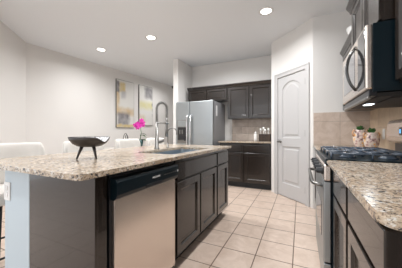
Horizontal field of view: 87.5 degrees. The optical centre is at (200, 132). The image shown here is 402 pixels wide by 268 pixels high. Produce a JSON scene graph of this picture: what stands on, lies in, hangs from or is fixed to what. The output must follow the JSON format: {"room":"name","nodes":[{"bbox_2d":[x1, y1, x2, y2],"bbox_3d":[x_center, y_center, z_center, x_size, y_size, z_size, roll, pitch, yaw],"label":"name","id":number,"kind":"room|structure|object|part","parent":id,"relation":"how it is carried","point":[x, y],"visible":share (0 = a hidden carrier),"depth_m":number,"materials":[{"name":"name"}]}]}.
{"room":"kitchen","nodes":[
{"label":"kitchen","id":0,"kind":"room"},
{"bbox_2d":[0,20,25,142],"bbox_3d":[-2.934,-0.282,2.802,0.198,2.745,2.442,0,0,-17],"label":"wall","id":1,"kind":"structure","parent":0,"point":[12,47],"depth_m":3.41,"materials":[{"name":"white paint"}]},
{"bbox_2d":[5,170,29,267],"bbox_3d":[-0.695,0.647,2.183,0.280,0.886,2.006,0,0,25],"label":"wall","id":2,"kind":"structure","parent":0,"point":[17,210],"depth_m":1.27,"materials":[{"name":"grey paint"}]},
{"bbox_2d":[4,181,10,200],"bbox_3d":[-1.215,0.366,1.314,0.070,0.114,0.009,0,0,25],"label":"wall outlet","id":3,"kind":"object","parent":2,"relation":"attached to","point":[7,185],"visible":1,"depth_m":1.30,"materials":[{"name":"white plastic"}]},
{"bbox_2d":[0,144,230,180],"bbox_3d":[-0.516,0.192,2.071,1.038,0.025,2.155,0,0,25],"label":"countertop","id":4,"kind":"structure","parent":2,"relation":"on","point":[66,166],"depth_m":1.35,"materials":[{"name":"stone"}]},
{"bbox_2d":[68,136,109,158],"bbox_3d":[-0.769,0.104,1.450,0.260,0.150,0.260,0,0,25],"label":"footed bowl","id":5,"kind":"object","parent":4,"relation":"on","point":[90,141],"visible":1,"depth_m":1.37,"materials":[{"name":"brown metal"}]},
{"bbox_3d":[-0.821,0.133,1.423,0.049,0.093,0.023,0,0,-27],"label":"leg","id":6,"kind":"part","parent":5,"relation":"part of","materials":[{"name":"brown metal"}]},
{"bbox_3d":[-0.719,0.133,1.421,0.048,0.093,0.024,0,0,25],"label":"leg","id":7,"kind":"part","parent":5,"relation":"part of","materials":[{"name":"brown metal"}]},
{"bbox_2d":[154,101,168,148],"bbox_3d":[-0.433,-0.083,2.304,0.158,0.521,0.093,0,0,-4],"label":"spring faucet","id":8,"kind":"object","parent":4,"relation":"on","point":[157,141],"visible":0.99,"depth_m":2.27,"materials":[{"name":"silver metal"}]},
{"bbox_3d":[-0.481,0.028,2.284,0.060,0.300,0.060,0,0,25],"label":"post","id":9,"kind":"part","parent":8,"relation":"part of","materials":[{"name":"silver metal"}]},
{"bbox_2d":[166,127,176,147],"bbox_3d":[-0.347,0.058,2.478,0.126,0.239,0.057,0,0,5],"label":"filter faucet","id":10,"kind":"object","parent":4,"relation":"on","point":[172,127],"visible":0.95,"depth_m":2.47,"materials":[{"name":"silver metal"}]},
{"bbox_2d":[155,149,195,153],"bbox_3d":[-0.236,0.297,2.158,0.424,0.186,0.824,0,0,25],"label":"sink","id":11,"kind":"object","parent":4,"relation":"in","point":[178,151],"visible":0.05,"depth_m":2.50,"materials":[{"name":"grey metal"}]},
{"bbox_2d":[26,43,172,154],"bbox_3d":[-1.624,-0.282,6.691,0.209,2.745,6.542,0,0,31],"label":"wall","id":12,"kind":"structure","parent":0,"point":[67,96],"depth_m":4.63,"materials":[{"name":"white paint"}]},
{"bbox_2d":[116,79,133,127],"bbox_3d":[-2.065,-0.770,5.721,0.036,1.280,0.586,0,0,31],"label":"abstract painting","id":13,"kind":"object","parent":12,"relation":"attached to","point":[124,89],"visible":1,"depth_m":5.68,"materials":[{"name":"multicoloured paper"}]},
{"bbox_2d":[138,84,151,125],"bbox_3d":[-1.676,-0.810,6.366,0.036,1.200,0.551,0,0,31],"label":"abstract painting","id":14,"kind":"object","parent":12,"relation":"attached to","point":[144,92],"visible":0.8,"depth_m":6.33,"materials":[{"name":"multicoloured paper"}]},
{"bbox_2d":[0,185,320,267],"bbox_3d":[-0.959,1.115,2.886,7.000,0.050,12.800,0,0,25],"label":"floor","id":15,"kind":"structure","parent":0,"point":[258,228],"depth_m":2.18,"materials":[{"name":"tile"}]},
{"bbox_2d":[0,142,44,260],"bbox_3d":[-1.470,0.589,1.690,0.442,1.003,0.460,0,0,25],"label":"bar stool","id":16,"kind":"object","parent":15,"relation":"on","point":[7,150],"visible":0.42,"depth_m":1.78,"materials":[{"name":"white fabric"}]},
{"bbox_3d":[-1.384,0.795,1.431,0.028,0.592,0.077,0,0,-19],"label":"leg","id":17,"kind":"part","parent":16,"relation":"part of","materials":[{"name":"black plastic"}]},
{"bbox_3d":[-1.465,0.465,1.687,0.410,0.090,0.460,0,0,25],"label":"seat","id":18,"kind":"part","parent":16,"relation":"part of","materials":[{"name":"white fabric"}]},
{"bbox_3d":[-1.588,0.258,1.745,0.181,0.340,0.460,0,0,25],"label":"backrest","id":19,"kind":"part","parent":16,"relation":"part of","materials":[{"name":"white fabric"}]},
{"bbox_2d":[30,174,106,267],"bbox_3d":[-0.725,0.647,1.136,0.549,0.886,0.088,0,0,25],"label":"island end panel","id":20,"kind":"object","parent":15,"relation":"on","point":[68,218],"visible":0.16,"depth_m":1.06,"materials":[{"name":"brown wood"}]},
{"bbox_2d":[62,141,103,152],"bbox_3d":[-1.196,0.589,2.247,0.442,1.003,0.460,0,0,28],"label":"bar stool","id":21,"kind":"object","parent":15,"relation":"on","point":[68,147],"visible":0.12,"depth_m":2.22,"materials":[{"name":"white fabric"}]},
{"bbox_2d":[114,139,140,148],"bbox_3d":[-0.914,0.589,2.820,0.442,1.003,0.460,0,0,23],"label":"bar stool","id":22,"kind":"object","parent":15,"relation":"on","point":[119,143],"visible":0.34,"depth_m":2.92,"materials":[{"name":"white fabric"}]},
{"bbox_2d":[107,161,177,267],"bbox_3d":[-0.551,0.656,1.448,0.566,0.868,0.604,0,0,25],"label":"dishwasher","id":23,"kind":"object","parent":15,"relation":"on","point":[140,201],"visible":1,"depth_m":1.26,"materials":[{"name":"silver metal"}]},
{"bbox_2d":[145,138,164,145],"bbox_3d":[-0.658,0.589,3.363,0.442,1.003,0.460,0,0,22],"label":"bar stool","id":24,"kind":"object","parent":15,"relation":"on","point":[149,141],"visible":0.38,"depth_m":3.42,"materials":[{"name":"white fabric"}]},
{"bbox_2d":[174,152,216,259],"bbox_3d":[-0.247,0.648,2.140,0.544,0.884,0.876,0,0,25],"label":"base cabinet","id":25,"kind":"object","parent":15,"relation":"on","point":[196,181],"visible":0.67,"depth_m":1.91,"materials":[{"name":"brown wood"}]},
{"bbox_3d":[-0.106,0.681,1.829,0.024,0.573,0.413,0,0,25],"label":"door","id":26,"kind":"part","parent":25,"relation":"part of","materials":[{"name":"brown wood"}]},
{"bbox_3d":[-0.012,0.308,2.028,0.024,0.133,0.854,0,0,25],"label":"drawer","id":27,"kind":"part","parent":25,"relation":"part of","materials":[{"name":"brown wood"}]},
{"bbox_3d":[0.081,0.681,2.224,0.024,0.573,0.421,0,0,25],"label":"door","id":28,"kind":"part","parent":25,"relation":"part of","materials":[{"name":"brown wood"}]},
{"bbox_2d":[176,99,224,145],"bbox_3d":[-0.011,0.207,4.732,0.880,1.765,0.832,0,0,25],"label":"refrigerator","id":29,"kind":"object","parent":15,"relation":"on","point":[197,122],"visible":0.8,"depth_m":4.41,"materials":[{"name":"grey metal"}]},
{"bbox_3d":[-0.402,-0.020,4.532,0.253,0.500,0.009,0,0,25],"label":"dispenser frame","id":30,"kind":"part","parent":29,"relation":"part of","materials":[{"name":"silver metal"}]},
{"bbox_3d":[-0.405,-0.193,4.526,0.223,0.125,0.005,0,0,25],"label":"display panel","id":31,"kind":"part","parent":29,"relation":"part of","materials":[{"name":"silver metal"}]},
{"bbox_3d":[-0.387,0.174,4.565,0.342,1.672,0.065,0,0,25],"label":"freezer door","id":32,"kind":"part","parent":29,"relation":"part of","materials":[{"name":"silver metal"}]},
{"bbox_3d":[-0.288,0.040,4.448,0.034,0.868,0.081,0,0,25],"label":"door handle","id":33,"kind":"part","parent":29,"relation":"part of","materials":[{"name":"silver metal"}]},
{"bbox_3d":[-0.216,0.040,4.414,0.034,0.868,0.081,0,0,25],"label":"door handle","id":34,"kind":"part","parent":29,"relation":"part of","materials":[{"name":"silver metal"}]},
{"bbox_3d":[0.016,0.174,4.375,0.528,1.672,0.065,0,0,25],"label":"fridge door","id":35,"kind":"part","parent":29,"relation":"part of","materials":[{"name":"silver metal"}]},
{"bbox_2d":[209,149,227,224],"bbox_3d":[0.032,0.647,2.730,0.544,0.886,0.425,0,0,25],"label":"base cabinet","id":36,"kind":"object","parent":15,"relation":"on","point":[222,155],"visible":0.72,"depth_m":2.59,"materials":[{"name":"brown wood"}]},
{"bbox_3d":[0.267,0.308,2.618,0.024,0.133,0.387,0,0,25],"label":"drawer","id":37,"kind":"part","parent":36,"relation":"part of","materials":[{"name":"brown wood"}]},
{"bbox_3d":[0.267,0.681,2.618,0.024,0.573,0.387,0,0,25],"label":"door","id":38,"kind":"part","parent":36,"relation":"part of","materials":[{"name":"brown wood"}]},
{"bbox_2d":[220,142,244,186],"bbox_3d":[0.735,0.647,4.484,0.500,0.886,0.604,0,0,25],"label":"base cabinet","id":39,"kind":"object","parent":15,"relation":"on","point":[235,161],"visible":0.62,"depth_m":4.19,"materials":[{"name":"brown wood"}]},
{"bbox_3d":[0.615,0.308,4.220,0.468,0.133,0.024,0,0,25],"label":"drawer","id":40,"kind":"part","parent":39,"relation":"part of","materials":[{"name":"brown wood"}]},
{"bbox_3d":[0.615,0.681,4.220,0.468,0.573,0.024,0,0,25],"label":"door","id":41,"kind":"part","parent":39,"relation":"part of","materials":[{"name":"brown wood"}]},
{"bbox_2d":[244,143,270,189],"bbox_3d":[1.192,0.647,4.268,0.506,0.886,0.604,0,0,25],"label":"base cabinet","id":42,"kind":"object","parent":15,"relation":"on","point":[257,156],"visible":0.9,"depth_m":4.00,"materials":[{"name":"brown wood"}]},
{"bbox_2d":[218,140,270,142],"bbox_3d":[0.955,0.189,4.386,1.040,0.026,0.628,0,0,25],"label":"countertop","id":43,"kind":"structure","parent":42,"relation":"on","point":[224,141],"depth_m":4.15,"materials":[{"name":"stone"}]},
{"bbox_2d":[259,127,270,140],"bbox_3d":[1.304,0.030,4.272,0.230,0.292,0.120,0,0,25],"label":"utensil caddy","id":44,"kind":"object","parent":43,"relation":"on","point":[262,137],"visible":0.98,"depth_m":4.23,"materials":[{"name":"brown wood"}]},
{"bbox_3d":[1.064,0.308,4.007,0.474,0.133,0.024,0,0,25],"label":"drawer","id":45,"kind":"part","parent":42,"relation":"part of","materials":[{"name":"brown wood"}]},
{"bbox_3d":[1.064,0.681,4.007,0.474,0.573,0.024,0,0,25],"label":"door","id":46,"kind":"part","parent":42,"relation":"part of","materials":[{"name":"brown wood"}]},
{"bbox_2d":[315,150,316,204],"bbox_3d":[1.680,0.647,2.389,0.624,0.886,1.060,0,0,25],"label":"base cabinet","id":47,"kind":"object","parent":15,"relation":"on","point":[315,150],"visible":0.11,"depth_m":2.92,"materials":[{"name":"brown wood"}]},
{"bbox_3d":[1.516,0.681,2.745,0.024,0.573,0.500,0,0,25],"label":"door","id":48,"kind":"part","parent":47,"relation":"part of","materials":[{"name":"metal"}]},
{"bbox_2d":[313,145,354,149],"bbox_3d":[1.678,0.189,2.390,0.653,0.026,1.060,0,0,25],"label":"countertop","id":49,"kind":"structure","parent":47,"relation":"on","point":[317,147],"depth_m":2.66,"materials":[{"name":"stone"}]},
{"bbox_2d":[352,125,368,146],"bbox_3d":[1.829,0.046,2.410,0.144,0.259,0.144,0,0,-43],"label":"pot","id":50,"kind":"object","parent":49,"relation":"on","point":[358,138],"visible":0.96,"depth_m":2.38,"materials":[{"name":"ceramic"}]},
{"bbox_3d":[1.829,0.073,2.410,0.144,0.205,0.144,0,0,25],"label":"pot","id":51,"kind":"part","parent":50,"relation":"part of","materials":[{"name":"ceramic"}]},
{"bbox_2d":[363,127,380,148],"bbox_3d":[1.754,0.061,2.158,0.136,0.230,0.136,0,0,-42],"label":"pot","id":52,"kind":"object","parent":49,"relation":"on","point":[371,139],"visible":0.98,"depth_m":2.12,"materials":[{"name":"ceramic"}]},
{"bbox_3d":[1.754,0.088,2.158,0.136,0.175,0.136,0,0,25],"label":"pot","id":53,"kind":"part","parent":52,"relation":"part of","materials":[{"name":"ceramic"}]},
{"bbox_2d":[333,172,350,267],"bbox_3d":[1.022,0.647,0.996,0.624,0.886,0.445,0,0,25],"label":"base cabinet","id":54,"kind":"object","parent":15,"relation":"on","point":[340,200],"visible":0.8,"depth_m":1.12,"materials":[{"name":"brown wood"}]},
{"bbox_3d":[0.751,0.308,1.124,0.024,0.133,0.405,0,0,25],"label":"drawer","id":55,"kind":"part","parent":54,"relation":"part of","materials":[{"name":"brown wood"}]},
{"bbox_2d":[327,160,401,230],"bbox_3d":[0.896,0.189,0.753,0.668,0.026,1.017,0,0,25],"label":"countertop","id":56,"kind":"structure","parent":54,"relation":"on","point":[377,186],"depth_m":0.70,"materials":[{"name":"stone"}]},
{"bbox_2d":[308,119,401,267],"bbox_3d":[1.238,0.490,1.583,0.757,1.200,0.764,0,0,25],"label":"gas range","id":57,"kind":"object","parent":15,"relation":"on","point":[324,173],"visible":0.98,"depth_m":1.42,"materials":[{"name":"silver metal"}]},
{"bbox_3d":[0.931,0.350,1.728,0.077,0.035,0.690,0,0,25],"label":"oven handle","id":58,"kind":"part","parent":57,"relation":"part of","materials":[{"name":"silver metal"}]},
{"bbox_3d":[0.809,0.258,1.441,0.048,0.052,0.052,0,0,25],"label":"control knob","id":59,"kind":"part","parent":57,"relation":"part of","materials":[{"name":"black plastic"}]},
{"bbox_3d":[0.983,0.583,1.704,0.046,0.525,0.756,0,0,25],"label":"oven door","id":60,"kind":"part","parent":57,"relation":"part of","materials":[{"name":"silver metal"}]},
{"bbox_3d":[0.984,0.935,1.703,0.044,0.160,0.756,0,0,25],"label":"storage drawer","id":61,"kind":"part","parent":57,"relation":"part of","materials":[{"name":"silver metal"}]},
{"bbox_3d":[0.984,0.263,1.703,0.045,0.105,0.764,0,0,25],"label":"control panel","id":62,"kind":"part","parent":57,"relation":"part of","materials":[{"name":"silver metal"}]},
{"bbox_3d":[0.997,0.156,1.427,0.100,0.024,0.100,0,0,25],"label":"burner","id":63,"kind":"part","parent":57,"relation":"part of","materials":[{"name":"grey metal"}]},
{"bbox_2d":[317,150,401,164],"bbox_3d":[1.276,0.189,1.565,0.670,0.042,0.764,0,0,25],"label":"cooktop","id":64,"kind":"object","parent":57,"relation":"in","point":[323,156],"depth_m":1.36,"materials":[{"name":"black metal"}]},
{"bbox_3d":[1.192,0.156,1.335,0.100,0.024,0.100,0,0,25],"label":"burner","id":65,"kind":"part","parent":57,"relation":"part of","materials":[{"name":"grey metal"}]},
{"bbox_2d":[348,189,401,267],"bbox_3d":[0.817,0.647,0.561,0.624,0.886,0.513,0,0,25],"label":"base cabinet","id":66,"kind":"object","parent":15,"relation":"on","point":[371,244],"visible":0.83,"depth_m":0.63,"materials":[{"name":"brown wood"}]},
{"bbox_3d":[0.555,0.681,0.709,0.024,0.573,0.435,0,0,25],"label":"door","id":67,"kind":"part","parent":66,"relation":"part of","materials":[{"name":"brown wood"}]},
{"bbox_3d":[-1.513,0.715,4.641,1.200,0.750,1.200,0,0,25],"label":"dining table","id":68,"kind":"object","parent":15,"relation":"on","visible":0},
{"bbox_2d":[133,118,145,145],"bbox_3d":[-1.320,0.012,4.561,0.328,0.656,0.174,0,0,-12],"label":"potted orchid","id":69,"kind":"object","parent":68,"relation":"on","point":[137,125],"visible":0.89,"depth_m":4.53,"materials":[{"name":"pink plant"}]},
{"bbox_2d":[0,0,348,85],"bbox_3d":[-0.959,-1.685,2.886,7.000,0.060,12.800,0,0,25],"label":"ceiling","id":70,"kind":"structure","parent":0,"point":[195,33],"depth_m":3.30,"materials":[{"name":"white paint"}]},
{"bbox_2d":[96,48,105,51],"bbox_3d":[-1.990,-1.651,4.180,0.196,0.008,0.196,0,0,25],"label":"recessed light","id":71,"kind":"object","parent":70,"relation":"in","point":[98,49],"visible":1,"depth_m":4.17,"materials":[{"name":"white ceramic"}]},
{"bbox_2d":[145,35,156,39],"bbox_3d":[-0.870,-1.651,3.651,0.196,0.008,0.196,0,0,25],"label":"recessed light","id":72,"kind":"object","parent":70,"relation":"in","point":[149,37],"visible":1,"depth_m":3.64,"materials":[{"name":"white ceramic"}]},
{"bbox_2d":[259,7,273,14],"bbox_3d":[0.885,-1.651,2.856,0.196,0.008,0.196,0,0,25],"label":"recessed light","id":73,"kind":"object","parent":70,"relation":"in","point":[266,10],"visible":1,"depth_m":2.84,"materials":[{"name":"white ceramic"}]},
{"bbox_2d":[173,59,191,143],"bbox_3d":[-0.403,-0.282,5.084,0.130,2.745,0.790,0,0,25],"label":"wall","id":74,"kind":"structure","parent":0,"point":[182,72],"depth_m":4.75,"materials":[{"name":"white paint"}]},
{"bbox_2d":[192,55,270,139],"bbox_3d":[1.287,-0.282,4.657,3.550,2.745,0.120,0,0,25],"label":"wall","id":75,"kind":"structure","parent":0,"point":[258,68],"depth_m":4.87,"materials":[{"name":"white paint"}]},
{"bbox_2d":[187,84,227,102],"bbox_3d":[0.193,-0.877,4.886,0.976,0.335,0.370,0,0,25],"label":"upper cabinet","id":76,"kind":"object","parent":75,"relation":"attached to","point":[218,93],"visible":0.86,"depth_m":4.73,"materials":[{"name":"brown wood"}]},
{"bbox_3d":[-0.088,-0.844,4.861,0.460,0.243,0.024,0,0,25],"label":"door","id":77,"kind":"part","parent":76,"relation":"part of","materials":[{"name":"brown wood"}]},
{"bbox_3d":[0.125,-1.010,4.743,0.976,0.070,0.055,0,0,25],"label":"crown moulding","id":78,"kind":"part","parent":76,"relation":"part of","materials":[{"name":"brown wood"}]},
{"bbox_3d":[0.353,-0.844,4.653,0.455,0.243,0.024,0,0,25],"label":"door","id":79,"kind":"part","parent":76,"relation":"part of","materials":[{"name":"brown wood"}]},
{"bbox_2d":[227,79,270,119],"bbox_3d":[1.057,-0.670,4.477,0.928,0.750,0.370,0,0,25],"label":"upper cabinet","id":80,"kind":"object","parent":75,"relation":"attached to","point":[246,100],"visible":0.84,"depth_m":4.34,"materials":[{"name":"brown wood"}]},
{"bbox_3d":[0.789,-0.636,4.447,0.440,0.658,0.024,0,0,25],"label":"door","id":81,"kind":"part","parent":80,"relation":"part of","materials":[{"name":"brown wood"}]},
{"bbox_3d":[0.990,-1.010,4.335,0.928,0.070,0.055,0,0,25],"label":"crown moulding","id":82,"kind":"part","parent":80,"relation":"part of","materials":[{"name":"brown wood"}]},
{"bbox_3d":[1.208,-0.636,4.249,0.425,0.658,0.024,0,0,25],"label":"door","id":83,"kind":"part","parent":80,"relation":"part of","materials":[{"name":"brown wood"}]},
{"bbox_2d":[232,119,270,140],"bbox_3d":[1.145,-0.067,4.650,0.940,0.487,0.012,0,0,25],"label":"backsplash","id":84,"kind":"structure","parent":75,"relation":"attached to","point":[244,129],"depth_m":4.68,"materials":[{"name":"tile"}]},
{"bbox_2d":[271,18,312,207],"bbox_3d":[1.508,-0.282,3.470,0.110,2.745,0.912,0,0,-20],"label":"wall","id":85,"kind":"structure","parent":0,"point":[294,49],"depth_m":3.37,"materials":[{"name":"white paint"}]},
{"bbox_2d":[277,70,304,203],"bbox_3d":[1.457,0.064,3.418,0.100,2.032,0.615,0,0,-20],"label":"door","id":86,"kind":"structure","parent":85,"relation":"in","point":[291,88],"depth_m":3.41,"materials":[{"name":"grey paint"}]},
{"bbox_2d":[274,62,309,206],"bbox_3d":[1.455,0.030,3.423,0.021,2.120,0.760,0,0,-20],"label":"trim","id":87,"kind":"structure","parent":85,"relation":"attached to","point":[306,66],"depth_m":3.13,"materials":[{"name":"grey paint"}]},
{"bbox_2d":[313,11,353,208],"bbox_3d":[1.988,-0.282,2.904,0.785,2.745,0.110,0,0,25],"label":"wall","id":88,"kind":"structure","parent":0,"point":[330,35],"depth_m":2.94,"materials":[{"name":"white paint"}]},
{"bbox_2d":[314,111,369,145],"bbox_3d":[1.909,-0.052,2.874,0.648,0.459,0.012,0,0,25],"label":"backsplash","id":89,"kind":"structure","parent":88,"relation":"attached to","point":[330,128],"depth_m":2.88,"materials":[{"name":"tile"}]},
{"bbox_3d":[0.897,-0.282,-0.191,0.115,2.745,6.420,0,0,25],"label":"wall","id":90,"kind":"structure","parent":0,"visible":0},
{"bbox_2d":[340,31,377,111],"bbox_3d":[1.825,-0.688,2.319,0.340,0.805,1.048,0,0,25],"label":"upper cabinet","id":91,"kind":"object","parent":90,"relation":"attached to","point":[346,48],"visible":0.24,"depth_m":2.59,"materials":[{"name":"brown wood"}]},
{"bbox_3d":[1.696,-1.055,2.380,0.055,0.070,1.048,0,0,25],"label":"crown moulding","id":92,"kind":"part","parent":91,"relation":"part of","materials":[{"name":"brown wood"}]},
{"bbox_3d":[1.819,-0.653,2.603,0.024,0.713,0.500,0,0,25],"label":"door","id":93,"kind":"part","parent":91,"relation":"part of","materials":[{"name":"metal"}]},
{"bbox_2d":[346,0,394,48],"bbox_3d":[1.403,-0.925,1.537,0.435,0.520,0.818,0,0,25],"label":"upper cabinet","id":94,"kind":"object","parent":90,"relation":"attached to","point":[363,13],"visible":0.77,"depth_m":1.53,"materials":[{"name":"brown wood"}]},
{"bbox_3d":[1.403,-1.150,1.537,0.435,0.070,0.818,0,0,25],"label":"crown moulding","id":95,"kind":"part","parent":94,"relation":"part of","materials":[{"name":"brown wood"}]},
{"bbox_3d":[1.315,-0.891,1.758,0.024,0.428,0.358,0,0,25],"label":"door","id":96,"kind":"part","parent":94,"relation":"part of","materials":[{"name":"brown wood"}]},
{"bbox_2d":[343,19,401,110],"bbox_3d":[1.348,-0.431,1.535,0.532,0.458,0.763,0,0,25],"label":"microwave oven","id":97,"kind":"object","parent":94,"relation":"attached to","point":[369,81],"visible":1,"depth_m":1.27,"materials":[{"name":"silver metal"}]},
{"bbox_3d":[1.083,-0.455,1.512,0.072,0.321,0.020,0,0,25],"label":"door handle","id":98,"kind":"part","parent":97,"relation":"part of","materials":[{"name":"silver metal"}]},
{"bbox_3d":[1.180,-0.460,1.614,0.036,0.396,0.763,0,0,25],"label":"door frame","id":99,"kind":"part","parent":97,"relation":"part of","materials":[{"name":"silver metal"}]},
{"bbox_3d":[1.043,-0.460,1.368,0.004,0.360,0.165,0,0,25],"label":"control panel","id":100,"kind":"part","parent":97,"relation":"part of","materials":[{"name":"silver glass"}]},
{"bbox_3d":[1.154,-0.891,1.418,0.024,0.428,0.360,0,0,25],"label":"door","id":101,"kind":"part","parent":94,"relation":"part of","materials":[{"name":"brown wood"}]},
{"bbox_2d":[382,129,384,138],"bbox_3d":[1.978,0.015,2.273,0.009,0.114,0.070,0,0,25],"label":"wall outlet","id":102,"kind":"object","parent":90,"relation":"attached to","point":[383,130],"visible":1,"depth_m":2.27,"materials":[{"name":"white plastic"}]},
{"bbox_2d":[370,107,401,149],"bbox_3d":[1.352,-0.052,0.921,0.012,0.459,4.020,0,0,25],"label":"backsplash","id":103,"kind":"structure","parent":90,"relation":"attached to","point":[380,117],"depth_m":2.26,"materials":[{"name":"tile"}]},
{"bbox_2d":[395,0,401,82],"bbox_3d":[1.080,-0.688,0.776,0.370,0.805,0.826,0,0,25],"label":"upper cabinet","id":104,"kind":"object","parent":90,"relation":"attached to","point":[398,3],"visible":1,"depth_m":1.16,"materials":[{"name":"brown wood"}]}
]}

